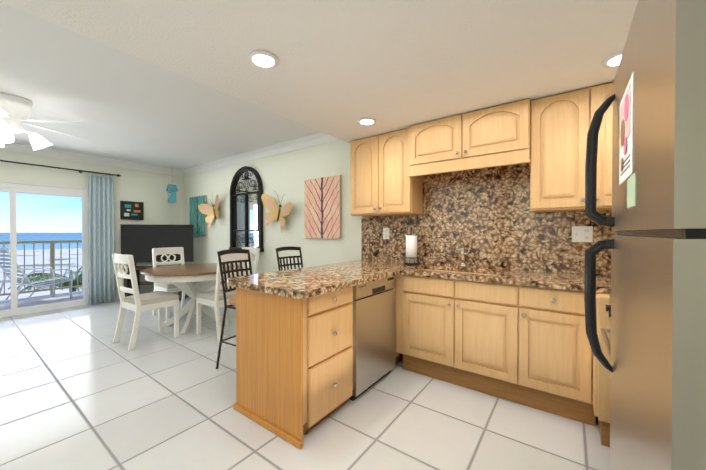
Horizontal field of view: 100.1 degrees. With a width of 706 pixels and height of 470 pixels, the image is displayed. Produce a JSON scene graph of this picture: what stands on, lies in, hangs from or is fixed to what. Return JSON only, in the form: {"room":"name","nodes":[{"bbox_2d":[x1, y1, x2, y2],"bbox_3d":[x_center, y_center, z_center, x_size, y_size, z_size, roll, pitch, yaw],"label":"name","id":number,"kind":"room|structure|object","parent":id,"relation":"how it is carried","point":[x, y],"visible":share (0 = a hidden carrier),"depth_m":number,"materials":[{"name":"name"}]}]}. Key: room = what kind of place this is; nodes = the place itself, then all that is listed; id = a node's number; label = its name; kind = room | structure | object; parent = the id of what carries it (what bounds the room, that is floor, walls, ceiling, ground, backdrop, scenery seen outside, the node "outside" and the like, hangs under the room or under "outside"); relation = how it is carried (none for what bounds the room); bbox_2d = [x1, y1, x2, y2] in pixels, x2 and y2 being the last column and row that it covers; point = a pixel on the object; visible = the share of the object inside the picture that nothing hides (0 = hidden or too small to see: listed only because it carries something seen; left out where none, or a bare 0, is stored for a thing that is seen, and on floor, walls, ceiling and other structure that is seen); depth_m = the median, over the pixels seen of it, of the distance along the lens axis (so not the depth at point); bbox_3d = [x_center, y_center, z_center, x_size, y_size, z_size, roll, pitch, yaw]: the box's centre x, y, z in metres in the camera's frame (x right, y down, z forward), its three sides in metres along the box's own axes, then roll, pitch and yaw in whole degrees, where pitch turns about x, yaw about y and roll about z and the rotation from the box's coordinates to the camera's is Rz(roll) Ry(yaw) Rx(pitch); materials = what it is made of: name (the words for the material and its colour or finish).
{"room":"kitchen","nodes":[
{"label":"kitchen","id":0,"kind":"room"},
{"bbox_2d":[0,150,183,304],"bbox_3d":[-5.157,-0.222,4.321,0.120,2.850,5.050,0,1,36],"label":"wall","id":1,"kind":"structure","parent":0,"point":[148,188],"depth_m":5.41,"materials":[{"name":"white paint"}]},
{"bbox_2d":[0,182,87,317],"bbox_3d":[-5.278,0.219,4.159,0.080,1.970,2.340,0,1,36],"label":"sliding door","id":2,"kind":"structure","parent":1,"relation":"attached to","point":[13,189],"depth_m":4.60,"materials":[{"name":"white metal"}]},
{"bbox_2d":[0,160,120,176],"bbox_3d":[-5.075,-1.060,4.210,0.128,0.052,2.880,0,1,36],"label":"curtain rod","id":3,"kind":"object","parent":1,"relation":"attached to","point":[99,173],"visible":1,"depth_m":4.73,"materials":[{"name":"brown metal"}]},
{"bbox_2d":[88,175,114,304],"bbox_3d":[-4.361,0.081,5.135,0.069,2.200,0.365,0,1,36],"label":"panel","id":4,"kind":"object","parent":3,"relation":"hanging from","point":[101,246],"visible":0.98,"depth_m":5.13,"materials":[{"name":"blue fabric"}]},
{"bbox_2d":[0,143,180,175],"bbox_3d":[-5.071,-1.289,4.248,0.095,0.115,5.050,0,1,36],"label":"crown molding","id":5,"kind":"structure","parent":1,"relation":"attached to","point":[13,147],"depth_m":5.00,"materials":[{"name":"white"}]},
{"bbox_2d":[120,201,143,219],"bbox_3d":[-4.154,-0.458,5.561,0.031,0.340,0.360,0,1,36],"label":"art","id":6,"kind":"object","parent":1,"relation":"attached to","point":[130,210],"visible":0.98,"depth_m":5.54,"materials":[{"name":"black"}]},
{"bbox_2d":[115,290,153,300],"bbox_3d":[-4.083,1.145,5.691,0.015,0.090,1.530,0,1,36],"label":"baseboard","id":7,"kind":"structure","parent":1,"relation":"attached to","point":[117,298],"depth_m":5.68,"materials":[{"name":"white"}]},
{"bbox_2d":[0,2,319,169],"bbox_3d":[-3.250,-1.484,2.919,4.600,0.300,5.050,0,1,36],"label":"ceiling","id":8,"kind":"structure","parent":0,"point":[127,106],"depth_m":3.05,"materials":[{"name":"white paint"}]},
{"bbox_2d":[0,93,86,149],"bbox_3d":[-3.366,-1.098,2.897,1.231,0.469,1.251,0,1,36],"label":"fan light","id":9,"kind":"object","parent":8,"relation":"hanging from","point":[15,112],"visible":1,"depth_m":2.86,"materials":[{"name":"white"}]},
{"bbox_2d":[166,184,177,202],"bbox_3d":[-3.592,-1.001,5.849,0.180,0.719,0.175,0,1,36],"label":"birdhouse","id":10,"kind":"object","parent":8,"relation":"hanging from","point":[171,190],"visible":1,"depth_m":5.83,"materials":[{"name":"teal"}]},
{"bbox_2d":[184,140,360,290],"bbox_3d":[-0.556,-0.221,4.165,7.740,2.850,0.120,0,1,36],"label":"wall","id":11,"kind":"structure","parent":0,"point":[286,174],"depth_m":4.40,"materials":[{"name":"white paint"}]},
{"bbox_2d":[189,195,206,236],"bbox_3d":[-3.100,-0.372,5.919,0.640,0.800,0.036,0,1,36],"label":"art","id":12,"kind":"object","parent":11,"relation":"attached to","point":[197,220],"visible":0.86,"depth_m":5.89,"materials":[{"name":"teal"}]},
{"bbox_2d":[198,194,218,227],"bbox_3d":[-2.640,-0.462,5.501,0.719,0.656,0.119,0,1,36],"label":"art","id":13,"kind":"object","parent":11,"relation":"attached to","point":[207,209],"visible":1,"depth_m":5.54,"materials":[{"name":"gold metal"}]},
{"bbox_2d":[229,166,263,251],"bbox_3d":[-1.800,-0.438,4.952,0.880,1.410,0.065,0,1,36],"label":"mirror","id":14,"kind":"object","parent":11,"relation":"attached to","point":[246,210],"visible":1,"depth_m":4.95,"materials":[{"name":"grey mirror"}]},
{"bbox_2d":[181,132,339,175],"bbox_3d":[-1.783,-1.295,4.917,4.380,0.115,0.095,0,1,36],"label":"crown molding","id":15,"kind":"structure","parent":11,"relation":"attached to","point":[304,142],"depth_m":4.62,"materials":[{"name":"white"}]},
{"bbox_2d":[261,190,291,232],"bbox_3d":[-1.096,-0.349,4.378,0.692,0.641,0.115,0,1,36],"label":"art","id":16,"kind":"object","parent":11,"relation":"attached to","point":[269,203],"visible":1,"depth_m":4.46,"materials":[{"name":"gold metal"}]},
{"bbox_2d":[304,175,340,238],"bbox_3d":[-0.413,-0.359,3.961,0.630,0.810,0.036,0,1,36],"label":"art","id":17,"kind":"object","parent":11,"relation":"attached to","point":[322,206],"visible":0.93,"depth_m":3.92,"materials":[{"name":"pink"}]},
{"bbox_2d":[350,129,426,217],"bbox_3d":[0.356,-0.636,3.222,0.740,0.838,0.316,0,1,36],"label":"upper cabinet","id":18,"kind":"object","parent":11,"relation":"attached to","point":[381,183],"depth_m":3.08,"materials":[{"name":"brown wood"}]},
{"bbox_2d":[407,98,530,173],"bbox_3d":[1.044,-0.851,2.688,1.000,0.397,0.366,0,1,36],"label":"upper cabinet","id":19,"kind":"object","parent":11,"relation":"attached to","point":[500,135],"depth_m":2.49,"materials":[{"name":"brown wood"}]},
{"bbox_2d":[363,210,616,273],"bbox_3d":[1.268,0.042,2.743,2.866,0.529,0.026,0,1,36],"label":"backsplash","id":20,"kind":"structure","parent":11,"relation":"attached to","point":[497,239],"depth_m":2.71,"materials":[{"name":"brown stone"}]},
{"bbox_2d":[527,82,613,213],"bbox_3d":[1.780,-0.616,2.185,0.783,0.858,0.316,0,1,36],"label":"upper cabinet","id":21,"kind":"object","parent":11,"relation":"attached to","point":[560,123],"depth_m":2.16,"materials":[{"name":"brown wood"}]},
{"bbox_2d":[0,292,609,469],"bbox_3d":[-2.078,1.253,2.090,7.740,0.060,5.290,0,1,36],"label":"floor","id":22,"kind":"structure","parent":0,"point":[80,389],"depth_m":1.98,"materials":[{"name":"tile"}]},
{"bbox_2d":[112,253,178,350],"bbox_3d":[-2.379,0.711,3.416,0.459,1.009,0.542,0,1,36],"label":"chair","id":23,"kind":"object","parent":22,"relation":"on","point":[136,302],"visible":1,"depth_m":3.30,"materials":[{"name":"white painted wood"}]},
{"bbox_2d":[121,224,193,300],"bbox_3d":[-3.610,0.500,5.482,0.947,1.385,0.947,0,1,36],"label":"tv","id":24,"kind":"object","parent":22,"relation":"on","point":[139,242],"visible":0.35,"depth_m":5.43,"materials":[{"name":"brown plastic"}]},
{"bbox_2d":[152,247,196,320],"bbox_3d":[-2.684,0.701,4.463,0.531,1.009,0.434,0,1,36],"label":"chair","id":25,"kind":"object","parent":22,"relation":"on","point":[169,287],"visible":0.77,"depth_m":4.46,"materials":[{"name":"white wood"}]},
{"bbox_2d":[140,263,239,334],"bbox_3d":[-2.121,0.839,3.980,1.200,0.795,1.200,0,1,36],"label":"dining table","id":26,"kind":"object","parent":22,"relation":"on","point":[182,277],"visible":0.67,"depth_m":3.79,"materials":[{"name":"brown wood"}]},
{"bbox_2d":[196,252,251,341],"bbox_3d":[-1.581,0.709,3.637,0.537,1.009,0.450,0,1,36],"label":"chair","id":27,"kind":"object","parent":22,"relation":"on","point":[214,298],"visible":0.48,"depth_m":3.47,"materials":[{"name":"white painted wood"}]},
{"bbox_2d":[216,249,251,368],"bbox_3d":[-0.955,0.679,2.756,0.517,1.080,0.466,0,1,36],"label":"bar stool","id":28,"kind":"object","parent":22,"relation":"on","point":[232,301],"visible":0.33,"depth_m":2.74,"materials":[{"name":"brown metal"}]},
{"bbox_2d":[214,247,259,319],"bbox_3d":[-1.766,0.701,4.496,0.450,1.009,0.537,0,1,36],"label":"chair","id":29,"kind":"object","parent":22,"relation":"on","point":[254,250],"visible":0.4,"depth_m":4.53,"materials":[{"name":"white"}]},
{"bbox_2d":[276,246,302,270],"bbox_3d":[-0.566,0.674,3.266,0.503,1.080,0.437,0,1,36],"label":"bar stool","id":30,"kind":"object","parent":22,"relation":"on","point":[286,257],"visible":0.31,"depth_m":3.40,"materials":[{"name":"brown metal"}]},
{"bbox_2d":[232,286,358,449],"bbox_3d":[-0.405,0.789,2.104,0.653,0.869,0.528,0,1,36],"label":"base cabinet","id":31,"kind":"object","parent":22,"relation":"on","point":[297,363],"depth_m":1.88,"materials":[{"name":"brown wood"}]},
{"bbox_2d":[227,258,426,301],"bbox_3d":[-0.073,0.328,2.609,0.840,0.040,1.826,0,1,36],"label":"countertop","id":32,"kind":"structure","parent":31,"relation":"on","point":[306,282],"depth_m":2.17,"materials":[{"name":"brown stone"}]},
{"bbox_2d":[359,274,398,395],"bbox_3d":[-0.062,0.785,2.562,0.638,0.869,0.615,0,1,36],"label":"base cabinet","id":33,"kind":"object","parent":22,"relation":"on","point":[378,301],"depth_m":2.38,"materials":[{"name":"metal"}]},
{"bbox_2d":[350,276,395,400],"bbox_3d":[-0.033,0.786,2.550,0.579,0.865,0.600,0,1,36],"label":"dishwasher","id":34,"kind":"object","parent":33,"relation":"in","point":[373,303],"depth_m":2.31,"materials":[{"name":"silver metal"}]},
{"bbox_2d":[399,266,530,406],"bbox_3d":[0.978,0.784,2.609,1.043,0.869,0.596,0,1,36],"label":"base cabinet","id":35,"kind":"object","parent":22,"relation":"on","point":[476,336],"depth_m":2.31,"materials":[{"name":"brown wood"}]},
{"bbox_2d":[403,262,610,289],"bbox_3d":[1.435,0.331,2.253,2.016,0.040,0.626,0,1,36],"label":"countertop","id":36,"kind":"structure","parent":35,"relation":"on","point":[544,279],"depth_m":2.22,"materials":[{"name":"brown stone"}]},
{"bbox_2d":[531,286,578,419],"bbox_3d":[1.497,0.788,2.231,0.493,0.869,0.596,0,1,36],"label":"base cabinet","id":37,"kind":"object","parent":22,"relation":"on","point":[554,313],"depth_m":1.98,"materials":[{"name":"brown wood"}]},
{"bbox_2d":[575,290,606,444],"bbox_3d":[1.727,0.793,1.608,0.779,0.869,0.180,0,1,36],"label":"base cabinet","id":38,"kind":"object","parent":22,"relation":"on","point":[590,375],"depth_m":1.87,"materials":[{"name":"brown wood"}]},
{"bbox_2d":[603,290,610,447],"bbox_3d":[1.488,0.781,1.187,0.637,0.901,0.760,0,1,36],"label":"base cabinet","id":39,"kind":"object","parent":22,"relation":"on","point":[606,421],"depth_m":1.69,"materials":[{"name":"brown wood"}]},
{"bbox_2d":[600,293,610,361],"bbox_3d":[1.471,0.681,1.199,0.681,1.060,0.760,0,1,36],"label":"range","id":40,"kind":"object","parent":39,"relation":"in","point":[605,302],"depth_m":1.69,"materials":[{"name":"metal"}]},
{"bbox_2d":[584,0,705,469],"bbox_3d":[0.912,0.357,0.509,0.791,1.760,0.721,0,1,36],"label":"fridge","id":41,"kind":"object","parent":22,"relation":"on","point":[656,245],"visible":1,"depth_m":0.48,"materials":[{"name":"silver metal"}]},
{"bbox_2d":[0,0,637,142],"bbox_3d":[-0.220,-1.325,0.712,2.900,0.580,5.050,0,1,36],"label":"ceiling","id":42,"kind":"structure","parent":0,"point":[342,68],"depth_m":1.64,"materials":[{"name":"white paint"}]},
{"bbox_2d":[248,50,278,68],"bbox_3d":[-0.523,-1.035,1.732,0.183,0.015,0.180,0,1,36],"label":"recessed light","id":43,"kind":"object","parent":42,"relation":"in","point":[265,59],"depth_m":1.73,"materials":[{"name":"white glass"}]},
{"bbox_2d":[357,117,375,124],"bbox_3d":[0.127,-1.044,2.690,0.177,0.015,0.190,0,1,36],"label":"recessed light","id":44,"kind":"object","parent":42,"relation":"in","point":[364,120],"depth_m":2.70,"materials":[{"name":"white"}]},
{"bbox_2d":[602,50,622,66],"bbox_3d":[1.525,-1.035,1.744,0.083,0.015,0.192,0,1,36],"label":"recessed light","id":45,"kind":"object","parent":42,"relation":"in","point":[613,60],"depth_m":1.74,"materials":[{"name":"white"}]},
{"label":"outside","id":46,"kind":"structure","parent":0,"visible":0},
{"bbox_2d":[0,291,81,309],"bbox_3d":[-5.909,1.301,4.789,1.630,0.195,5.900,0,1,36],"label":"floor","id":47,"kind":"structure","parent":46,"point":[36,300],"depth_m":5.49,"materials":[{"name":"grey concrete"}]},
{"bbox_2d":[0,248,74,298],"bbox_3d":[-5.661,0.699,5.240,0.812,0.998,1.018,0,1,36],"label":"lounge chair","id":48,"kind":"object","parent":47,"relation":"on","point":[24,277],"visible":0.92,"depth_m":5.10,"materials":[{"name":"white plastic"}]},
{"bbox_2d":[0,240,81,295],"bbox_3d":[-6.532,0.658,5.176,0.060,1.075,5.800,0,1,36],"label":"balcony railing","id":49,"kind":"object","parent":47,"relation":"on","point":[52,254],"visible":0.33,"depth_m":5.87,"materials":[{"name":"grey metal"}]},
{"bbox_2d":[0,248,81,299],"bbox_3d":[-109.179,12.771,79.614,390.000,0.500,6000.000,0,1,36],"label":"sand","id":50,"kind":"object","parent":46,"point":[39,258],"depth_m":121.67,"materials":[{"name":"white sand"}]},
{"bbox_2d":[6,267,81,299],"bbox_3d":[-16.125,7.373,17.122,5.733,11.462,5.652,0,1,36],"label":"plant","id":51,"kind":"object","parent":50,"relation":"on","point":[47,276],"visible":0.29,"depth_m":16.14,"materials":[{"name":"green plant"}]},
{"bbox_2d":[0,233,81,250],"bbox_3d":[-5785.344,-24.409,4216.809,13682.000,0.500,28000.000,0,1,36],"label":"sea","id":52,"kind":"structure","parent":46,"point":[42,237],"depth_m":557.80,"materials":[{"name":"blue liquid"}]}
]}

